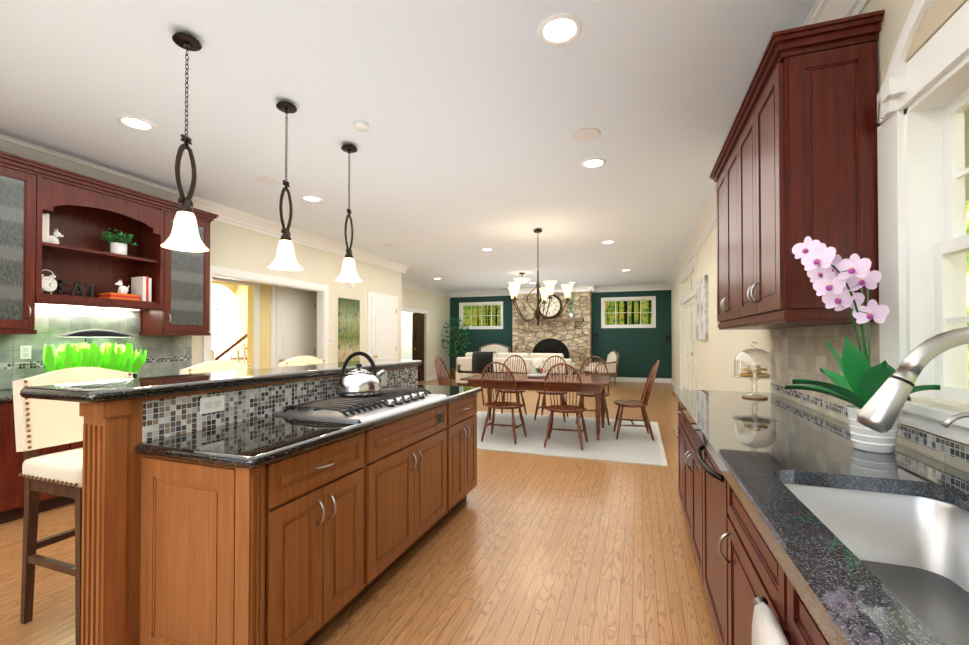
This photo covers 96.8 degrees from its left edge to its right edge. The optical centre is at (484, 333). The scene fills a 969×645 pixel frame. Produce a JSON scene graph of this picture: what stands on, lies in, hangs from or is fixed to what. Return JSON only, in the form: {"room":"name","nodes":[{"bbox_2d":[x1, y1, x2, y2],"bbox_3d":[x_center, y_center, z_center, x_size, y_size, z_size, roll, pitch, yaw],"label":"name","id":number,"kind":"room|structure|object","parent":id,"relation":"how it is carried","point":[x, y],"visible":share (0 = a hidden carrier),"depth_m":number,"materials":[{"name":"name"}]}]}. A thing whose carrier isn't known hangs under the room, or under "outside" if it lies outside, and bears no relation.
{"room":"kitchen","nodes":[
{"label":"kitchen","id":0,"kind":"room"},
{"bbox_2d":[0,220,401,387],"bbox_3d":[-3.649,-0.099,4.419,0.121,2.930,10.610,0,-1,20],"label":"wall","id":1,"kind":"structure","parent":0,"point":[236,247],"depth_m":6.67,"materials":[{"name":"beige paint"}]},
{"bbox_2d":[0,159,43,330],"bbox_3d":[-3.799,-0.663,3.271,0.361,1.260,0.475,0,-1,20],"label":"upper cabinet","id":2,"kind":"object","parent":1,"relation":"attached to","point":[21,187],"depth_m":3.34,"materials":[{"name":"brown wood"}]},
{"bbox_2d":[0,358,46,389],"bbox_3d":[-3.825,0.328,3.345,0.190,0.220,0.645,0,-1,20],"label":"backsplash","id":3,"kind":"structure","parent":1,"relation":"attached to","point":[11,369],"depth_m":3.57,"materials":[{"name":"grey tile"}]},
{"bbox_2d":[44,171,167,334],"bbox_3d":[-3.560,-0.655,3.942,0.361,1.260,0.950,0,-1,20],"label":"upper cabinet","id":4,"kind":"object","parent":1,"relation":"attached to","point":[84,212],"depth_m":4.04,"materials":[{"name":"brown wood"}]},
{"bbox_2d":[42,213,48,242],"bbox_3d":[-3.691,-0.870,3.555,0.170,0.250,0.067,0,-1,20],"label":"books","id":5,"kind":"object","parent":4,"relation":"in","point":[45,230],"visible":0.14,"depth_m":3.54,"materials":[{"name":"white paper"}]},
{"bbox_2d":[42,269,56,293],"bbox_3d":[-3.660,-0.431,3.593,0.060,0.212,0.132,0,-1,8],"label":"alarm clock","id":6,"kind":"object","parent":4,"relation":"in","point":[49,283],"visible":0.75,"depth_m":3.59,"materials":[{"name":"white metal"}]},
{"bbox_2d":[49,229,63,243],"bbox_3d":[-3.661,-0.819,3.653,0.070,0.150,0.139,0,-1,20],"label":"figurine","id":7,"kind":"object","parent":4,"relation":"in","point":[53,238],"visible":0.73,"depth_m":3.65,"materials":[{"name":"white ceramic"}]},
{"bbox_2d":[57,280,97,296],"bbox_3d":[-3.625,-0.394,3.838,0.020,0.142,0.285,0,-1,20],"label":"decorative piece","id":8,"kind":"object","parent":4,"relation":"in","point":[77,284],"visible":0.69,"depth_m":3.82,"materials":[{"name":"grey metal"}]},
{"bbox_2d":[100,227,137,254],"bbox_3d":[-3.501,-0.873,4.118,0.218,0.269,0.291,0,-1,20],"label":"potted plant","id":9,"kind":"object","parent":4,"relation":"in","point":[119,247],"visible":0.9,"depth_m":4.07,"materials":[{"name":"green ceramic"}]},
{"bbox_2d":[97,292,140,300],"bbox_3d":[-3.494,-0.349,4.117,0.180,0.061,0.260,0,-1,20],"label":"books","id":10,"kind":"object","parent":4,"relation":"in","point":[111,295],"visible":0.76,"depth_m":4.04,"materials":[{"name":"orange paper"}]},
{"bbox_2d":[115,279,128,293],"bbox_3d":[-3.464,-0.448,4.112,0.063,0.135,0.126,0,-1,20],"label":"dog","id":11,"kind":"object","parent":10,"relation":"on","point":[123,289],"visible":0.92,"depth_m":4.09},
{"bbox_2d":[131,276,151,301],"bbox_3d":[-3.428,-0.444,4.296,0.175,0.255,0.080,0,-1,20],"label":"cookbooks","id":12,"kind":"object","parent":4,"relation":"in","point":[141,286],"visible":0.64,"depth_m":4.26,"materials":[{"name":"white paper"}]},
{"bbox_2d":[164,207,213,334],"bbox_3d":[-3.311,-0.647,4.642,0.361,1.260,0.535,0,-1,20],"label":"upper cabinet","id":13,"kind":"object","parent":1,"relation":"attached to","point":[187,289],"depth_m":4.59,"materials":[{"name":"brown wood"}]},
{"bbox_2d":[202,265,328,368],"bbox_3d":[-3.024,0.287,6.139,0.141,2.200,2.180,0,-1,20],"label":"door frame","id":14,"kind":"structure","parent":1,"relation":"attached to","point":[321,291],"depth_m":6.41,"materials":[{"name":"white wood"}]},
{"bbox_2d":[328,337,332,343],"bbox_3d":[-2.581,0.120,7.215,0.009,0.120,0.140,0,-1,20],"label":"switch plate","id":15,"kind":"object","parent":1,"relation":"attached to","point":[330,338],"depth_m":7.21,"materials":[{"name":"white plastic"}]},
{"bbox_2d":[338,298,359,361],"bbox_3d":[-2.409,-0.015,7.665,0.034,1.200,0.560,0,-1,20],"label":"canvas artwork","id":16,"kind":"object","parent":1,"relation":"attached to","point":[348,327],"visible":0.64,"depth_m":7.62},
{"bbox_2d":[367,291,397,358],"bbox_3d":[-2.044,0.307,8.710,0.020,2.220,1.080,0,-1,20],"label":"door frame","id":17,"kind":"structure","parent":1,"relation":"attached to","point":[373,294],"depth_m":8.27,"materials":[{"name":"white wood"}]},
{"bbox_2d":[371,296,396,359],"bbox_3d":[-1.998,0.347,8.696,0.111,2.120,0.907,0,-1,20],"label":"closet door","id":18,"kind":"structure","parent":1,"relation":"in","point":[383,327],"depth_m":8.65,"materials":[{"name":"white wood"}]},
{"bbox_2d":[0,0,869,297],"bbox_3d":[-0.562,-1.456,6.303,7.160,0.170,16.200,0,-1,20],"label":"crown molding","id":19,"kind":"structure","parent":1,"relation":"attached to","point":[824,10],"depth_m":5.45,"materials":[{"name":"white wood"}]},
{"bbox_2d":[212,280,270,368],"bbox_3d":[-3.429,-0.074,6.463,0.120,2.930,2.730,0,-1,20],"label":"wall","id":20,"kind":"structure","parent":0,"point":[243,294],"depth_m":6.29,"materials":[{"name":"yellow paint"}]},
{"bbox_2d":[212,284,235,359],"bbox_3d":[-6.299,-0.116,10.135,0.030,2.100,1.200,0,-1,20],"label":"window","id":21,"kind":"structure","parent":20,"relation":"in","point":[223,318],"depth_m":10.26,"materials":[{"name":"white glass"}]},
{"bbox_2d":[276,287,314,366],"bbox_3d":[-3.077,0.328,7.096,0.111,2.120,0.847,0,-1,20],"label":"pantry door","id":22,"kind":"structure","parent":20,"relation":"in","point":[295,322],"depth_m":7.04,"materials":[{"name":"white wood"}]},
{"bbox_2d":[0,377,718,644],"bbox_3d":[-0.905,1.452,7.452,14.000,0.100,19.200,0,-1,20],"label":"floor","id":23,"kind":"structure","parent":0,"point":[512,548],"depth_m":2.48,"materials":[{"name":"brown wood"}]},
{"bbox_2d":[0,402,71,523],"bbox_3d":[-3.704,0.914,3.030,0.691,0.873,0.920,0,-1,20],"label":"base cabinet","id":24,"kind":"object","parent":23,"relation":"on","point":[12,484],"depth_m":3.05,"materials":[{"name":"brown wood"}]},
{"bbox_2d":[0,374,179,401],"bbox_3d":[-4.030,0.445,2.080,0.717,0.042,5.860,0,-1,20],"label":"countertop","id":25,"kind":"structure","parent":24,"relation":"on","point":[5,395],"depth_m":3.09,"materials":[{"name":"black stone"}]},
{"bbox_2d":[43,329,146,377],"bbox_3d":[-3.455,0.202,3.845,0.400,0.485,0.690,0,-1,20],"label":"grass plant","id":26,"kind":"object","parent":25,"relation":"on","point":[87,353],"visible":0.77,"depth_m":3.75,"materials":[{"name":"green plant"}]},
{"bbox_2d":[12,367,132,644],"bbox_3d":[-1.870,0.753,2.114,0.508,1.172,0.465,0,-1,20],"label":"bar stool","id":27,"kind":"object","parent":23,"relation":"on","point":[41,423],"visible":0.46,"depth_m":1.98,"materials":[{"name":"beige fabric"}]},
{"bbox_2d":[72,441,82,502],"bbox_3d":[-3.395,0.924,3.897,0.691,0.873,0.920,0,-1,20],"label":"base cabinet","id":28,"kind":"object","parent":23,"relation":"on","point":[79,444],"depth_m":3.40,"materials":[{"name":"brown wood"}]},
{"bbox_2d":[180,360,249,374],"bbox_3d":[-1.612,0.762,2.839,0.508,1.172,0.465,0,-1,20],"label":"bar stool","id":29,"kind":"object","parent":23,"relation":"on","point":[216,366],"visible":0.02,"depth_m":2.87,"materials":[{"name":"beige fabric"}]},
{"bbox_2d":[212,333,246,363],"bbox_3d":[-4.376,0.038,8.335,1.080,2.931,2.857,0,-1,20],"label":"staircase","id":30,"kind":"structure","parent":23,"relation":"on","point":[243,359],"depth_m":7.34,"materials":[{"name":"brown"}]},
{"bbox_2d":[79,363,481,644],"bbox_3d":[-0.752,0.800,2.563,0.730,1.088,2.358,0,-1,20],"label":"kitchen island","id":31,"kind":"object","parent":23,"relation":"on","point":[298,505],"depth_m":1.65,"materials":[{"name":"brown wood"}]},
{"bbox_2d":[20,359,421,406],"bbox_3d":[-1.156,0.237,2.699,0.445,0.042,2.430,0,-1,20],"label":"island countertop","id":32,"kind":"structure","parent":31,"relation":"on","point":[88,393],"depth_m":1.85,"materials":[{"name":"black stone"}]},
{"bbox_2d":[278,356,324,366],"bbox_3d":[-1.347,0.771,3.583,0.508,1.172,0.465,0,-1,20],"label":"bar stool","id":33,"kind":"object","parent":23,"relation":"on","point":[301,360],"visible":0.04,"depth_m":3.61,"materials":[{"name":"beige fabric"}]},
{"bbox_2d":[441,317,470,378],"bbox_3d":[-0.969,0.465,14.231,1.059,2.036,1.047,0,-1,20],"label":"ficus tree","id":34,"kind":"object","parent":23,"relation":"on","point":[452,373],"visible":0.98,"depth_m":14.19,"materials":[{"name":"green plant"}]},
{"bbox_2d":[479,343,510,352],"bbox_3d":[0.222,0.899,13.961,1.124,1.167,0.828,0,-1,20],"label":"settee","id":35,"kind":"object","parent":23,"relation":"on","point":[497,348],"visible":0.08,"depth_m":14.26,"materials":[{"name":"beige fabric"}]},
{"bbox_2d":[455,352,575,385],"bbox_3d":[0.855,0.979,11.953,3.200,0.955,0.989,0,-1,20],"label":"sofa","id":36,"kind":"object","parent":23,"relation":"on","point":[471,363],"visible":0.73,"depth_m":11.64,"materials":[{"name":"beige fabric"}]},
{"bbox_2d":[472,352,495,373],"bbox_3d":[0.003,0.798,11.947,0.600,0.595,0.402,0,-1,20],"label":"throw blanket","id":37,"kind":"object","parent":36,"relation":"on","point":[480,360],"depth_m":11.78,"materials":[{"name":"black fabric"}]},
{"bbox_2d":[476,411,666,465],"bbox_3d":[0.811,1.380,6.107,3.155,0.011,2.483,0,-1,20],"label":"rug","id":38,"kind":"object","parent":23,"relation":"on","point":[634,445],"visible":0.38,"depth_m":5.56,"materials":[{"name":"white carpet"}]},
{"bbox_2d":[435,357,451,385],"bbox_3d":[-0.490,0.871,6.724,0.575,1.018,0.510,0,-1,17],"label":"dining chair","id":39,"kind":"object","parent":38,"relation":"on","point":[442,382],"visible":0.4,"depth_m":6.79,"materials":[{"name":"brown wood"}]},
{"bbox_2d":[481,362,526,444],"bbox_3d":[0.231,0.857,5.523,0.510,1.018,0.575,0,-1,20],"label":"dining chair","id":40,"kind":"object","parent":38,"relation":"on","point":[494,405],"visible":1,"depth_m":5.40,"materials":[{"name":"brown wood"}]},
{"bbox_2d":[492,355,526,419],"bbox_3d":[0.448,0.877,7.234,0.510,1.018,0.575,0,-1,20],"label":"dining chair","id":41,"kind":"object","parent":38,"relation":"on","point":[518,392],"visible":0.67,"depth_m":7.33,"materials":[{"name":"brown wood"}]},
{"bbox_2d":[460,373,611,439],"bbox_3d":[0.773,1.001,6.207,2.000,0.748,1.070,0,-1,20],"label":"dining table","id":42,"kind":"object","parent":38,"relation":"on","point":[596,385],"visible":0.71,"depth_m":5.85,"materials":[{"name":"brown wood"}]},
{"bbox_2d":[527,358,546,377],"bbox_3d":[0.771,0.491,6.208,0.320,0.271,0.320,0,-1,20],"label":"centerpiece","id":43,"kind":"object","parent":42,"relation":"on","point":[532,374],"visible":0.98,"depth_m":6.15,"materials":[{"name":"grey"}]},
{"bbox_2d":[534,355,568,421],"bbox_3d":[1.114,0.874,7.018,0.510,1.018,0.575,0,-1,20],"label":"dining chair","id":44,"kind":"object","parent":38,"relation":"on","point":[542,392],"visible":0.62,"depth_m":7.04,"materials":[{"name":"brown wood"}]},
{"bbox_2d":[544,363,587,450],"bbox_3d":[0.980,0.853,5.235,0.510,1.018,0.575,0,-1,18],"label":"dining chair","id":45,"kind":"object","parent":38,"relation":"on","point":[566,408],"visible":0.98,"depth_m":5.11,"materials":[{"name":"brown wood"}]},
{"bbox_2d":[576,356,609,425],"bbox_3d":[1.710,0.871,6.763,0.510,1.018,0.575,0,-1,17],"label":"dining chair","id":46,"kind":"object","parent":38,"relation":"on","point":[592,395],"visible":0.62,"depth_m":6.81,"materials":[{"name":"brown wood"}]},
{"bbox_2d":[613,360,659,440],"bbox_3d":[2.028,0.859,5.732,0.575,1.018,0.510,0,-1,13],"label":"dining chair","id":47,"kind":"object","parent":38,"relation":"on","point":[643,404],"visible":1,"depth_m":5.70,"materials":[{"name":"brown wood"}]},
{"bbox_2d":[585,350,619,384],"bbox_3d":[3.409,0.975,12.468,0.795,0.979,0.744,0,-1,-8],"label":"armchair","id":48,"kind":"object","parent":23,"relation":"on","point":[612,362],"visible":0.69,"depth_m":12.17,"materials":[{"name":"beige fabric"}]},
{"bbox_2d":[677,407,680,500],"bbox_3d":[1.743,0.914,3.048,0.644,0.872,0.488,0,-1,20],"label":"base cabinet","id":49,"kind":"object","parent":23,"relation":"on","point":[679,408],"depth_m":3.29,"materials":[{"name":"brown wood"}]},
{"bbox_2d":[681,411,696,560],"bbox_3d":[1.514,0.906,2.404,0.644,0.872,0.880,0,-1,20],"label":"base cabinet","id":50,"kind":"object","parent":23,"relation":"on","point":[688,436],"depth_m":2.61,"materials":[{"name":"brown wood"}]},
{"bbox_2d":[697,439,720,644],"bbox_3d":[1.262,0.898,1.697,0.644,0.872,0.620,0,-1,20],"label":"dishwasher","id":51,"kind":"object","parent":23,"relation":"on","point":[708,477],"depth_m":1.88,"materials":[{"name":"brown wood"}]},
{"bbox_2d":[721,475,776,644],"bbox_3d":[1.051,0.891,1.104,0.644,0.872,0.640,0,-1,20],"label":"base cabinet","id":52,"kind":"object","parent":23,"relation":"on","point":[748,572],"depth_m":1.34,"materials":[{"name":"brown wood"}]},
{"bbox_2d":[752,596,789,644],"bbox_3d":[0.602,0.844,0.882,0.048,0.460,0.340,0,-1,20],"label":"dish towel","id":53,"kind":"object","parent":52,"relation":"hanging from","point":[767,629],"visible":1,"depth_m":0.94,"materials":[{"name":"white fabric"}]},
{"bbox_2d":[673,389,968,644],"bbox_3d":[0.800,0.426,0.455,0.678,0.042,6.040,0,-1,20],"label":"countertop","id":54,"kind":"structure","parent":52,"relation":"on","point":[873,547],"depth_m":1.20,"materials":[{"name":"black stone"}]},
{"bbox_2d":[732,342,777,398],"bbox_3d":[1.823,0.244,2.906,0.270,0.379,0.270,0,-1,20],"label":"stand","id":55,"kind":"object","parent":54,"relation":"on","point":[753,369],"visible":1,"depth_m":2.88,"materials":[{"name":"clear glass"}]},
{"bbox_2d":[785,236,939,452],"bbox_3d":[1.309,0.018,1.543,0.382,0.797,0.425,0,-1,20],"label":"orchid","id":56,"kind":"object","parent":54,"relation":"on","point":[837,280],"visible":0.88,"depth_m":1.50,"materials":[{"name":"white plant"}]},
{"bbox_2d":[857,327,968,433],"bbox_3d":[1.074,0.196,0.940,0.419,0.428,0.144,0,-1,20],"label":"faucet","id":57,"kind":"object","parent":54,"relation":"on","point":[880,411],"visible":1,"depth_m":0.97,"materials":[{"name":"silver metal"}]},
{"bbox_2d":[942,412,968,427],"bbox_3d":[1.220,0.302,1.046,0.147,0.218,0.086,0,-1,20],"label":"filter faucet","id":58,"kind":"object","parent":54,"relation":"on","point":[948,422],"visible":1,"depth_m":1.08,"materials":[{"name":"silver metal"}]},
{"bbox_2d":[773,563,824,644],"bbox_3d":[0.836,0.884,0.501,0.644,0.872,0.640,0,-1,20],"label":"base cabinet","id":59,"kind":"object","parent":23,"relation":"on","point":[797,627],"depth_m":0.87,"materials":[{"name":"brown wood"}]},
{"bbox_2d":[335,351,384,395],"bbox_3d":[-0.775,0.240,2.675,0.276,0.262,0.296,0,-1,20],"label":"kettle","id":60,"kind":"object","parent":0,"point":[358,381],"visible":1,"depth_m":2.59,"materials":[{"name":"silver metal"}]},
{"bbox_2d":[402,287,449,380],"bbox_3d":[-2.205,-0.002,12.523,0.120,2.930,5.870,0,-1,20],"label":"wall","id":61,"kind":"structure","parent":0,"point":[436,307],"depth_m":13.90,"materials":[{"name":"beige paint"}]},
{"bbox_2d":[402,307,427,380],"bbox_3d":[-2.077,0.370,12.670,0.020,2.190,1.760,0,-1,20],"label":"door frame","id":62,"kind":"structure","parent":61,"relation":"attached to","point":[403,309],"depth_m":13.41,"materials":[{"name":"white wood"}]},
{"bbox_2d":[428,372,449,380],"bbox_3d":[-1.496,1.414,14.298,0.015,0.140,1.660,0,-1,20],"label":"baseboard","id":63,"kind":"structure","parent":61,"relation":"attached to","point":[432,377],"depth_m":13.93,"materials":[{"name":"white wood"}]},
{"bbox_2d":[0,0,968,291],"bbox_3d":[-0.905,-1.587,7.488,14.000,0.120,19.200,0,-1,20],"label":"ceiling","id":64,"kind":"structure","parent":0,"point":[474,114],"depth_m":3.07,"materials":[{"name":"white paint"}]},
{"bbox_2d":[116,115,155,131],"bbox_3d":[-2.605,-1.571,3.220,0.235,0.010,0.235,0,-1,14],"label":"recessed light","id":65,"kind":"object","parent":64,"relation":"in","point":[133,122],"depth_m":3.21,"materials":[{"name":"white"}]},
{"bbox_2d":[160,32,208,251],"bbox_3d":[-1.586,-1.021,2.288,0.216,1.133,0.216,0,-1,20],"label":"pendant light","id":66,"kind":"object","parent":64,"relation":"hanging from","point":[184,236],"visible":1,"depth_m":2.27,"materials":[{"name":"white glass"}]},
{"bbox_2d":[256,177,279,184],"bbox_3d":[-2.214,-1.561,4.408,0.223,0.006,0.223,0,-1,11],"label":"speaker","id":67,"kind":"object","parent":64,"relation":"attached to","point":[264,180],"depth_m":4.40,"materials":[{"name":"white plastic"}]},
{"bbox_2d":[268,101,302,270],"bbox_3d":[-1.355,-1.013,2.938,0.216,1.133,0.216,0,-1,20],"label":"pendant light","id":68,"kind":"object","parent":64,"relation":"hanging from","point":[285,258],"visible":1,"depth_m":2.91,"materials":[{"name":"white glass"}]},
{"bbox_2d":[301,195,322,201],"bbox_3d":[-1.988,-1.551,4.954,0.235,0.010,0.235,0,-1,14],"label":"recessed light","id":69,"kind":"object","parent":64,"relation":"in","point":[310,198],"depth_m":4.94,"materials":[{"name":"white"}]},
{"bbox_2d":[335,144,361,282],"bbox_3d":[-1.127,-1.005,3.579,0.216,1.133,0.216,0,-1,20],"label":"pendant light","id":70,"kind":"object","parent":64,"relation":"hanging from","point":[348,273],"visible":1,"depth_m":3.55,"materials":[{"name":"white glass"}]},
{"bbox_2d":[353,121,369,131],"bbox_3d":[-0.928,-1.562,3.249,0.118,0.030,0.118,0,-1,8],"label":"speaker","id":71,"kind":"object","parent":64,"relation":"attached to","point":[361,126],"depth_m":3.22,"materials":[{"name":"white plastic"}]},
{"bbox_2d":[382,244,394,246],"bbox_3d":[-1.665,-1.525,7.439,0.223,0.006,0.223,0,-1,14],"label":"speaker","id":72,"kind":"object","parent":64,"relation":"attached to","point":[386,245],"depth_m":7.43,"materials":[{"name":"white"}]},
{"bbox_2d":[481,248,493,250],"bbox_3d":[0.050,-1.517,7.784,0.235,0.010,0.235,0,-1,14],"label":"recessed light","id":73,"kind":"object","parent":64,"relation":"in","point":[484,249],"depth_m":7.77,"materials":[{"name":"white"}]},
{"bbox_2d":[514,272,529,282],"bbox_3d":[0.919,-1.346,10.551,0.410,0.290,0.410,0,-1,20],"label":"flush ceiling light","id":74,"kind":"object","parent":64,"relation":"attached to","point":[522,280],"visible":0.92,"depth_m":10.44,"materials":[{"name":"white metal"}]},
{"bbox_2d":[508,229,573,324],"bbox_3d":[0.801,-0.825,6.361,1.008,1.428,0.971,0,-1,20],"label":"dining chandelier","id":75,"kind":"object","parent":64,"relation":"hanging from","point":[514,287],"visible":1,"depth_m":6.28,"materials":[{"name":"white glass"}]},
{"bbox_2d":[537,13,582,45],"bbox_3d":[0.393,-1.583,2.249,0.235,0.010,0.235,0,-1,-19],"label":"recessed light","id":76,"kind":"object","parent":64,"relation":"in","point":[560,29],"depth_m":2.24,"materials":[{"name":"white"}]},
{"bbox_2d":[572,128,600,141],"bbox_3d":[0.805,-1.573,3.407,0.223,0.006,0.223,0,-1,-19],"label":"speaker","id":77,"kind":"object","parent":64,"relation":"attached to","point":[586,134],"depth_m":3.39,"materials":[{"name":"white plastic"}]},
{"bbox_2d":[580,158,606,168],"bbox_3d":[1.000,-1.563,3.954,0.235,0.010,0.235,0,-1,-4],"label":"recessed light","id":78,"kind":"object","parent":64,"relation":"in","point":[592,163],"depth_m":3.96,"materials":[{"name":"white"}]},
{"bbox_2d":[601,240,614,243],"bbox_3d":[2.062,-1.524,7.174,0.235,0.010,0.235,0,-1,14],"label":"recessed light","id":79,"kind":"object","parent":64,"relation":"in","point":[608,241],"depth_m":7.18,"materials":[{"name":"white"}]},
{"bbox_2d":[512,291,591,375],"bbox_3d":[2.131,0.012,13.685,2.450,2.930,0.448,0,-1,20],"label":"chimney breast","id":80,"kind":"object","parent":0,"point":[573,345],"visible":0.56,"depth_m":13.40,"materials":[{"name":"stone"}]},
{"bbox_2d":[515,318,583,328],"bbox_3d":[2.002,-0.302,13.369,2.120,0.310,0.239,0,-1,20],"label":"mantel shelf","id":81,"kind":"object","parent":80,"relation":"attached to","point":[572,321],"visible":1,"depth_m":13.14,"materials":[{"name":"stone"}]},
{"bbox_2d":[539,294,561,318],"bbox_3d":[2.028,-0.852,13.390,0.790,0.786,0.138,0,-1,20],"label":"mantel clock","id":82,"kind":"object","parent":81,"relation":"on","point":[555,308],"visible":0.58,"depth_m":13.35,"materials":[{"name":"brown metal"}]},
{"bbox_2d":[567,292,573,317],"bbox_3d":[2.642,-0.885,13.141,0.360,0.849,0.155,0,-1,20],"label":"potted plant","id":83,"kind":"object","parent":81,"relation":"on","point":[571,315],"visible":0.83,"depth_m":13.12,"materials":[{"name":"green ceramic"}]},
{"bbox_2d":[450,290,671,378],"bbox_3d":[2.201,0.015,13.985,7.440,2.930,0.160,0,-1,20],"label":"wall","id":84,"kind":"structure","parent":0,"point":[641,351],"depth_m":13.20,"materials":[{"name":"teal paint"}]},
{"bbox_2d":[459,301,501,328],"bbox_3d":[-0.128,-0.616,14.726,1.600,0.930,0.020,0,-1,20],"label":"window","id":85,"kind":"structure","parent":84,"relation":"attached to","point":[500,302],"depth_m":14.73,"materials":[{"name":"white wood"}]},
{"bbox_2d":[602,296,655,326],"bbox_3d":[4.375,-0.645,13.123,1.580,0.950,0.020,0,-1,20],"label":"window","id":86,"kind":"structure","parent":84,"relation":"attached to","point":[642,297],"depth_m":13.03,"materials":[{"name":"white wood"}]},
{"bbox_2d":[610,377,670,382],"bbox_3d":[4.433,1.399,13.081,2.280,0.140,0.015,0,-1,20],"label":"baseboard","id":87,"kind":"structure","parent":84,"relation":"attached to","point":[632,379],"depth_m":13.00,"materials":[{"name":"white wood"}]},
{"bbox_2d":[665,335,669,340],"bbox_3d":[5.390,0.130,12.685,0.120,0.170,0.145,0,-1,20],"label":"light switch","id":88,"kind":"object","parent":84,"relation":"attached to","point":[667,337],"depth_m":12.62,"materials":[{"name":"plastic"}]},
{"bbox_2d":[671,0,968,445],"bbox_3d":[2.913,-0.090,5.134,0.160,2.930,16.360,0,-1,20],"label":"wall","id":89,"kind":"structure","parent":0,"point":[719,350],"depth_m":4.49,"materials":[{"name":"beige paint"}]},
{"bbox_2d":[671,379,679,388],"bbox_3d":[5.048,1.379,11.373,0.015,0.140,2.820,0,-1,20],"label":"baseboard","id":90,"kind":"structure","parent":89,"relation":"attached to","point":[673,383],"depth_m":11.56,"materials":[{"name":"white wood"}]},
{"bbox_2d":[681,264,695,389],"bbox_3d":[4.139,0.106,8.575,0.160,2.620,2.830,0,-1,20],"label":"door","id":91,"kind":"structure","parent":89,"relation":"in","point":[688,367],"depth_m":8.93,"materials":[{"name":"white wood"}]},
{"bbox_2d":[679,255,697,389],"bbox_3d":[4.054,0.056,8.606,0.020,2.720,3.030,0,-1,20],"label":"door frame","id":92,"kind":"structure","parent":89,"relation":"attached to","point":[694,261],"depth_m":7.64,"materials":[{"name":"white wood"}]},
{"bbox_2d":[696,275,707,339],"bbox_3d":[3.311,-0.368,6.556,0.039,0.920,1.000,0,-1,20],"label":"canvas art","id":93,"kind":"object","parent":89,"relation":"attached to","point":[702,308],"visible":1,"depth_m":6.35},
{"bbox_2d":[713,134,776,325],"bbox_3d":[1.870,-0.653,2.978,0.346,1.135,0.812,0,-1,20],"label":"upper cabinet","id":94,"kind":"object","parent":89,"relation":"attached to","point":[726,186],"depth_m":2.99,"materials":[{"name":"brown wood"}]},
{"bbox_2d":[737,26,880,321],"bbox_3d":[1.594,-0.663,2.204,0.346,1.135,0.832,0,-1,20],"label":"upper cabinet","id":95,"kind":"object","parent":89,"relation":"attached to","point":[796,162],"depth_m":1.84,"materials":[{"name":"brown wood"}]},
{"bbox_2d":[877,0,968,444],"bbox_3d":[1.138,-0.568,0.262,0.230,1.769,3.140,0,-1,20],"label":"window","id":96,"kind":"structure","parent":89,"relation":"in","point":[923,172],"depth_m":1.55,"materials":[{"name":"white wood"}]},
{"label":"outside","id":97,"kind":"structure","parent":0,"visible":0},
{"bbox_2d":[412,313,423,381],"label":"door","id":98,"kind":"structure","parent":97,"point":[417,336],"depth_m":13.07,"materials":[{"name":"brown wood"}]},
{"bbox_2d":[418,300,691,348],"bbox_3d":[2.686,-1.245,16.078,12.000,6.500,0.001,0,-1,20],"label":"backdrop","id":99,"kind":"structure","parent":97,"point":[628,318],"depth_m":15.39,"materials":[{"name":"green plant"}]},
{"bbox_2d":[966,200,968,388],"bbox_3d":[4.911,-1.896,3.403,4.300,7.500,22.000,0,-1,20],"label":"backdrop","id":100,"kind":"structure","parent":97,"point":[967,231],"depth_m":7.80,"materials":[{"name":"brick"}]}
]}

